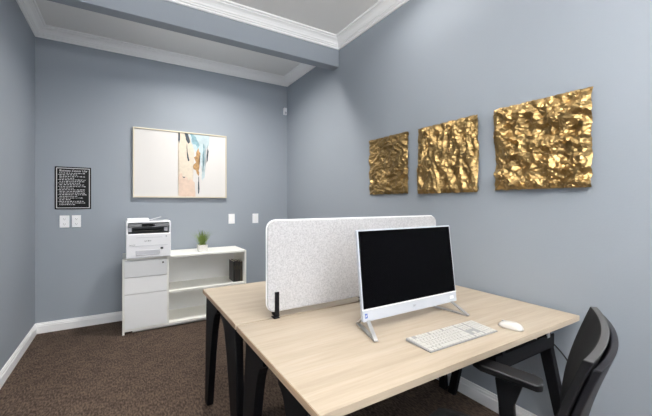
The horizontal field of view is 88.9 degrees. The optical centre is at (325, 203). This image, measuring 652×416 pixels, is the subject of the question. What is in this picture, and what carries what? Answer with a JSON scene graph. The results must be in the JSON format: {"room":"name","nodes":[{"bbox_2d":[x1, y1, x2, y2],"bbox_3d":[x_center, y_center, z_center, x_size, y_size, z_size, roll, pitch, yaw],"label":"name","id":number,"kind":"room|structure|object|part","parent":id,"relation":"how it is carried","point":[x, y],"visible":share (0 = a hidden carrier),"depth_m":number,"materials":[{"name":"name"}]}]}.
{"room":"office","nodes":[
{"label":"office","id":0,"kind":"room"},
{"bbox_2d":[0,0,34,370],"bbox_3d":[-1.183,-0.237,0.326,0.120,3.175,7.188,0,0,-31],"label":"wall","id":1,"kind":"structure","parent":0,"point":[17,39],"depth_m":2.83,"materials":[{"name":"grey paint"}]},
{"bbox_2d":[0,324,36,388],"bbox_3d":[-1.125,1.296,0.362,0.016,0.107,7.188,0,0,-31],"label":"baseboard","id":2,"kind":"structure","parent":1,"relation":"attached to","point":[16,356],"depth_m":2.80,"materials":[{"name":"white"}]},
{"bbox_2d":[35,37,286,322],"bbox_3d":[-1.818,-0.237,4.218,3.086,3.175,0.120,0,0,-31],"label":"wall","id":3,"kind":"structure","parent":0,"point":[89,102],"depth_m":3.81,"materials":[{"name":"grey paint"}]},
{"bbox_2d":[60,215,68,227],"bbox_3d":[-2.794,0.198,3.547,0.083,0.130,0.010,0,0,-31],"label":"wall outlet","id":4,"kind":"object","parent":3,"relation":"attached to","point":[64,220],"visible":1,"depth_m":3.55,"materials":[{"name":"white plastic"}]},
{"bbox_2d":[55,166,90,208],"bbox_3d":[-2.730,-0.161,3.588,0.314,0.456,0.008,0,0,-31],"label":"notice sign","id":5,"kind":"object","parent":3,"relation":"attached to","point":[72,184],"visible":1,"depth_m":3.58,"materials":[{"name":"black"}]},
{"bbox_2d":[72,215,80,226],"bbox_3d":[-2.706,0.197,3.601,0.079,0.130,0.010,0,0,-31],"label":"wall outlet","id":6,"kind":"object","parent":3,"relation":"attached to","point":[76,219],"visible":1,"depth_m":3.60,"materials":[{"name":"white plastic"}]},
{"bbox_2d":[35,311,121,333],"bbox_3d":[-1.782,1.296,4.160,2.846,0.107,0.016,0,0,-31],"label":"baseboard","id":7,"kind":"structure","parent":3,"relation":"attached to","point":[44,327],"depth_m":3.60,"materials":[{"name":"white"}]},
{"bbox_2d":[16,0,315,86],"bbox_3d":[-1.460,-1.771,3.631,2.846,0.108,1.256,0,0,-31],"label":"trim","id":8,"kind":"structure","parent":3,"relation":"attached to","point":[30,10],"depth_m":3.89,"materials":[{"name":"white paint"}]},
{"bbox_2d":[133,127,226,197],"bbox_3d":[-1.788,-0.477,4.144,1.076,0.821,0.038,0,0,-31],"label":"framed artwork","id":9,"kind":"object","parent":3,"relation":"attached to","point":[166,163],"visible":1,"depth_m":4.11,"materials":[{"name":"beige paper"}]},
{"bbox_2d":[228,214,234,223],"bbox_3d":[-1.271,0.212,4.473,0.084,0.132,0.013,0,0,-31],"label":"light switch","id":10,"kind":"object","parent":3,"relation":"attached to","point":[231,217],"visible":1,"depth_m":4.47,"materials":[{"name":"white plastic"}]},
{"bbox_2d":[252,214,257,222],"bbox_3d":[-0.987,0.213,4.646,0.084,0.132,0.013,0,0,-31],"label":"light switch","id":11,"kind":"object","parent":3,"relation":"attached to","point":[254,216],"visible":1,"depth_m":4.64,"materials":[{"name":"white plastic"}]},
{"bbox_2d":[35,0,378,75],"bbox_3d":[0.084,-1.875,1.098,3.086,0.100,7.428,0,0,-31],"label":"ceiling","id":12,"kind":"structure","parent":0,"point":[332,16],"depth_m":3.43,"materials":[{"name":"white paint"}]},
{"bbox_2d":[48,0,338,70],"bbox_3d":[-1.101,-1.676,3.043,2.846,0.298,0.121,0,0,-31],"label":"ceiling beam","id":13,"kind":"structure","parent":12,"relation":"attached to","point":[163,14],"depth_m":3.02,"materials":[{"name":"grey paint"}]},
{"bbox_2d":[0,317,498,415],"bbox_3d":[0.084,1.400,1.098,3.086,0.100,7.428,0,0,-31],"label":"floor","id":14,"kind":"structure","parent":0,"point":[93,370],"depth_m":2.53,"materials":[{"name":"brown carpet"}]},
{"bbox_2d":[122,246,245,335],"bbox_3d":[-1.645,0.962,3.916,1.290,0.777,0.479,0,0,-31],"label":"storage cabinet","id":15,"kind":"object","parent":14,"relation":"on","point":[158,292],"visible":0.95,"depth_m":3.74,"materials":[{"name":"white wood"}]},
{"bbox_3d":[-2.189,0.972,3.587,0.020,0.757,0.475,0,0,-31],"label":"panel","id":16,"kind":"part","parent":15,"relation":"part of","materials":[{"name":"white"}]},
{"bbox_3d":[-1.999,1.123,3.674,0.390,0.351,0.425,0,0,-31],"label":"drawer","id":17,"kind":"part","parent":15,"relation":"part of","materials":[{"name":"white laminate"}]},
{"bbox_3d":[-1.999,0.857,3.674,0.390,0.170,0.425,0,0,-31],"label":"drawer","id":18,"kind":"part","parent":15,"relation":"part of","materials":[{"name":"white laminate"}]},
{"bbox_3d":[-1.999,0.683,3.674,0.390,0.167,0.425,0,0,-31],"label":"drawer","id":19,"kind":"part","parent":15,"relation":"part of","materials":[{"name":"white laminate"}]},
{"bbox_2d":[126,216,170,258],"bbox_3d":[-1.937,0.359,3.615,0.414,0.420,0.366,0,0,-31],"label":"printer","id":20,"kind":"object","parent":15,"relation":"on","point":[145,237],"visible":1,"depth_m":3.47,"materials":[{"name":"white plastic"}]},
{"bbox_2d":[134,229,161,232],"bbox_3d":[-1.906,0.293,3.551,0.260,0.020,0.188,0,0,-31],"label":"tray","id":21,"kind":"object","parent":20,"relation":"on","point":[135,230],"depth_m":3.51,"materials":[{"name":"black plastic"}]},
{"bbox_3d":[-1.852,0.514,3.456,0.225,0.053,0.006,0,0,-31],"label":"cassette handle","id":22,"kind":"part","parent":20,"relation":"part of","materials":[{"name":"grey plastic"}]},
{"bbox_3d":[-1.934,0.263,3.610,0.414,0.120,0.338,0,0,-31],"label":"frame","id":23,"kind":"part","parent":20,"relation":"part of","materials":[{"name":"black"}]},
{"bbox_3d":[-1.935,0.199,3.611,0.414,0.014,0.336,0,0,-31],"label":"scanner lid","id":24,"kind":"part","parent":20,"relation":"part of","materials":[{"name":"white plastic"}]},
{"bbox_3d":[-1.862,0.229,3.491,0.382,0.044,0.076,0,0,-31],"label":"control panel","id":25,"kind":"part","parent":20,"relation":"part of","materials":[{"name":"grey plastic"}]},
{"bbox_3d":[-1.645,1.311,3.915,1.250,0.022,0.462,0,0,-31],"label":"panel","id":26,"kind":"part","parent":15,"relation":"part of","materials":[{"name":"white"}]},
{"bbox_3d":[-1.768,0.952,4.117,1.250,0.717,0.010,0,0,-31],"label":"panel","id":27,"kind":"part","parent":15,"relation":"part of","materials":[{"name":"white laminate"}]},
{"bbox_3d":[-1.647,0.583,3.918,1.290,0.020,0.475,0,0,-31],"label":"panel","id":28,"kind":"part","parent":15,"relation":"part of","materials":[{"name":"white"}]},
{"bbox_2d":[193,230,211,251],"bbox_3d":[-1.464,0.441,3.915,0.349,0.264,0.310,0,0,-31],"label":"potted plant","id":29,"kind":"object","parent":15,"relation":"on","point":[202,247],"visible":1,"depth_m":3.90,"materials":[{"name":"green plant"}]},
{"bbox_3d":[-1.465,0.532,3.932,0.106,0.082,0.106,0,0,-31],"label":"pot","id":30,"kind":"part","parent":29,"relation":"part of","materials":[{"name":"white ceramic"}]},
{"bbox_2d":[169,276,243,292],"bbox_3d":[-1.473,0.972,4.030,0.837,0.020,0.445,0,0,-31],"label":"shelf","id":31,"kind":"object","parent":15,"relation":"attached to","point":[201,282],"depth_m":4.02,"materials":[{"name":"white wood"}]},
{"bbox_2d":[229,259,235,281],"bbox_3d":[-1.165,0.837,4.130,0.027,0.250,0.194,0,0,-31],"label":"book","id":32,"kind":"object","parent":15,"relation":"on","point":[232,264],"visible":1,"depth_m":4.07,"materials":[{"name":"black paper"}]},
{"bbox_2d":[232,259,237,281],"bbox_3d":[-1.140,0.835,4.145,0.029,0.254,0.194,0,0,-31],"label":"book","id":33,"kind":"object","parent":15,"relation":"on","point":[232,259],"visible":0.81,"depth_m":4.07,"materials":[{"name":"black paper"}]},
{"bbox_2d":[235,259,239,280],"bbox_3d":[-1.116,0.839,4.160,0.025,0.246,0.194,0,0,-31],"label":"book","id":34,"kind":"object","parent":15,"relation":"on","point":[235,259],"visible":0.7,"depth_m":4.08,"materials":[{"name":"black paper"}]},
{"bbox_3d":[-1.104,0.972,4.248,0.020,0.757,0.475,0,0,-31],"label":"panel","id":35,"kind":"part","parent":15,"relation":"part of","materials":[{"name":"white"}]},
{"bbox_2d":[238,259,242,280],"bbox_3d":[-1.091,0.841,4.175,0.029,0.242,0.194,0,0,-31],"label":"book","id":36,"kind":"object","parent":15,"relation":"on","point":[241,262],"visible":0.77,"depth_m":4.09,"materials":[{"name":"brown paper"}]},
{"bbox_2d":[203,281,447,415],"bbox_3d":[0.032,0.968,2.343,1.570,0.764,0.776,0,0,-31],"label":"office desk","id":37,"kind":"object","parent":14,"relation":"on","point":[240,304],"visible":0.57,"depth_m":1.90,"materials":[{"name":"brown wood"}]},
{"bbox_3d":[-0.721,0.982,2.132,0.040,0.736,0.347,0,0,-31],"label":"leg","id":38,"kind":"part","parent":37,"relation":"part of","materials":[{"name":"black metal"}]},
{"bbox_3d":[-0.501,0.982,1.771,0.040,0.736,0.347,0,0,-31],"label":"leg","id":39,"kind":"part","parent":37,"relation":"part of","materials":[{"name":"black metal"}]},
{"bbox_3d":[0.810,0.982,2.511,0.040,0.736,0.247,0,0,-31],"label":"leg","id":40,"kind":"part","parent":37,"relation":"part of","materials":[{"name":"black metal"}]},
{"bbox_2d":[237,285,579,415],"bbox_3d":[0.448,0.968,1.659,1.570,0.764,0.788,0,0,-31],"label":"office desk","id":41,"kind":"object","parent":14,"relation":"on","point":[323,363],"visible":0.98,"depth_m":1.40,"materials":[{"name":"brown wood"}]},
{"bbox_3d":[-0.315,0.982,1.466,0.040,0.736,0.318,0,0,-31],"label":"leg","id":42,"kind":"part","parent":41,"relation":"part of","materials":[{"name":"black metal"}]},
{"bbox_3d":[-0.074,0.982,1.071,0.040,0.736,0.318,0,0,-31],"label":"leg","id":43,"kind":"part","parent":41,"relation":"part of","materials":[{"name":"black metal"}]},
{"bbox_2d":[266,215,435,318],"bbox_3d":[0.230,0.360,1.999,1.250,0.552,0.048,0,0,-31],"label":"divider","id":44,"kind":"object","parent":41,"relation":"attached to","point":[313,261],"visible":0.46,"depth_m":1.80,"materials":[{"name":"grey fabric"}]},
{"bbox_2d":[355,225,469,341],"bbox_3d":[0.431,0.354,1.652,0.660,0.460,0.217,0,0,-31],"label":"desktop computer","id":45,"kind":"object","parent":41,"relation":"on","point":[407,269],"visible":1,"depth_m":1.64,"materials":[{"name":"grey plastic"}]},
{"bbox_3d":[0.186,0.551,1.502,0.026,0.066,0.223,0,0,-15],"label":"stand leg","id":46,"kind":"part","parent":45,"relation":"part of","materials":[{"name":"silver metal"}]},
{"bbox_3d":[0.672,0.551,1.801,0.027,0.066,0.216,0,0,-39],"label":"stand leg","id":47,"kind":"part","parent":45,"relation":"part of","materials":[{"name":"silver metal"}]},
{"bbox_2d":[406,320,497,352],"bbox_3d":[0.560,0.579,1.461,0.433,0.014,0.136,0,0,-30],"label":"keyboard","id":48,"kind":"object","parent":41,"relation":"on","point":[439,339],"visible":1,"depth_m":1.44,"materials":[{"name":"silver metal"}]},
{"bbox_3d":[0.977,0.982,2.236,0.040,0.736,0.346,0,0,-31],"label":"leg","id":49,"kind":"part","parent":41,"relation":"part of","materials":[{"name":"black metal"}]},
{"bbox_2d":[498,320,523,331],"bbox_3d":[0.867,0.571,1.559,0.062,0.031,0.110,0,0,-37],"label":"computer mouse","id":50,"kind":"object","parent":41,"relation":"on","point":[510,325],"visible":1,"depth_m":1.54,"materials":[{"name":"white plastic"}]},
{"bbox_2d":[486,333,553,365],"bbox_3d":[0.933,0.682,1.658,0.520,0.136,0.144,0,0,-31],"label":"cable tray","id":51,"kind":"object","parent":41,"relation":"attached to","point":[512,356],"visible":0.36,"depth_m":1.60,"materials":[{"name":"black metal"}]},
{"bbox_3d":[1.203,0.982,1.865,0.040,0.736,0.346,0,0,-31],"label":"leg","id":52,"kind":"part","parent":41,"relation":"part of","materials":[{"name":"black metal"}]},
{"bbox_2d":[429,306,618,415],"bbox_3d":[0.523,0.850,1.114,0.688,0.999,0.650,0,0,40],"label":"office chair","id":53,"kind":"object","parent":14,"relation":"on","point":[594,348],"visible":0.99,"depth_m":1.03,"materials":[{"name":"grey plastic"}]},
{"bbox_3d":[0.498,0.878,1.135,0.470,0.063,0.490,0,0,40],"label":"seat","id":54,"kind":"part","parent":53,"relation":"part of","materials":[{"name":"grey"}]},
{"bbox_3d":[0.716,0.674,1.320,0.254,0.044,0.087,0,0,40],"label":"armrest","id":55,"kind":"part","parent":53,"relation":"part of","materials":[{"name":"black plastic"}]},
{"bbox_3d":[0.666,0.811,1.243,0.098,0.227,0.202,0,0,40],"label":"arm post","id":56,"kind":"part","parent":53,"relation":"part of","materials":[{"name":"black plastic"}]},
{"bbox_3d":[0.722,0.570,0.947,0.132,0.440,0.508,0,0,40],"label":"backrest","id":57,"kind":"part","parent":53,"relation":"part of","materials":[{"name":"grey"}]},
{"bbox_2d":[287,0,651,415],"bbox_3d":[1.350,-0.237,1.870,0.120,3.175,7.188,0,0,-31],"label":"wall","id":58,"kind":"structure","parent":0,"point":[426,63],"depth_m":2.04,"materials":[{"name":"grey paint"}]},
{"bbox_2d":[166,0,408,49],"bbox_3d":[0.442,-1.771,0.510,2.846,0.108,5.811,0,0,-31],"label":"trim","id":59,"kind":"structure","parent":58,"relation":"attached to","point":[228,9],"depth_m":3.21,"materials":[{"name":"white"}]},
{"bbox_2d":[369,131,408,194],"bbox_3d":[0.552,-0.345,3.022,0.044,0.532,0.524,0,0,-31],"label":"wall panel","id":60,"kind":"object","parent":58,"relation":"attached to","point":[388,157],"visible":1,"depth_m":2.98,"materials":[{"name":"metal"}]},
{"bbox_2d":[417,114,478,193],"bbox_3d":[0.879,-0.339,2.472,0.057,0.534,0.550,0,0,-31],"label":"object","id":61,"kind":"object","parent":58,"relation":"attached to","point":[448,152],"visible":1,"depth_m":2.43,"materials":[{"name":"metal"}]},
{"bbox_2d":[436,373,536,415],"bbox_3d":[1.292,1.296,1.834,0.016,0.107,7.188,0,0,-31],"label":"baseboard","id":62,"kind":"structure","parent":58,"relation":"attached to","point":[466,387],"depth_m":2.23,"materials":[{"name":"white wood"}]},
{"bbox_2d":[493,86,592,189],"bbox_3d":[1.211,-0.341,1.913,0.072,0.524,0.529,0,0,-31],"label":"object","id":63,"kind":"object","parent":58,"relation":"attached to","point":[544,143],"visible":1,"depth_m":1.86,"materials":[{"name":"metal"}]}
]}

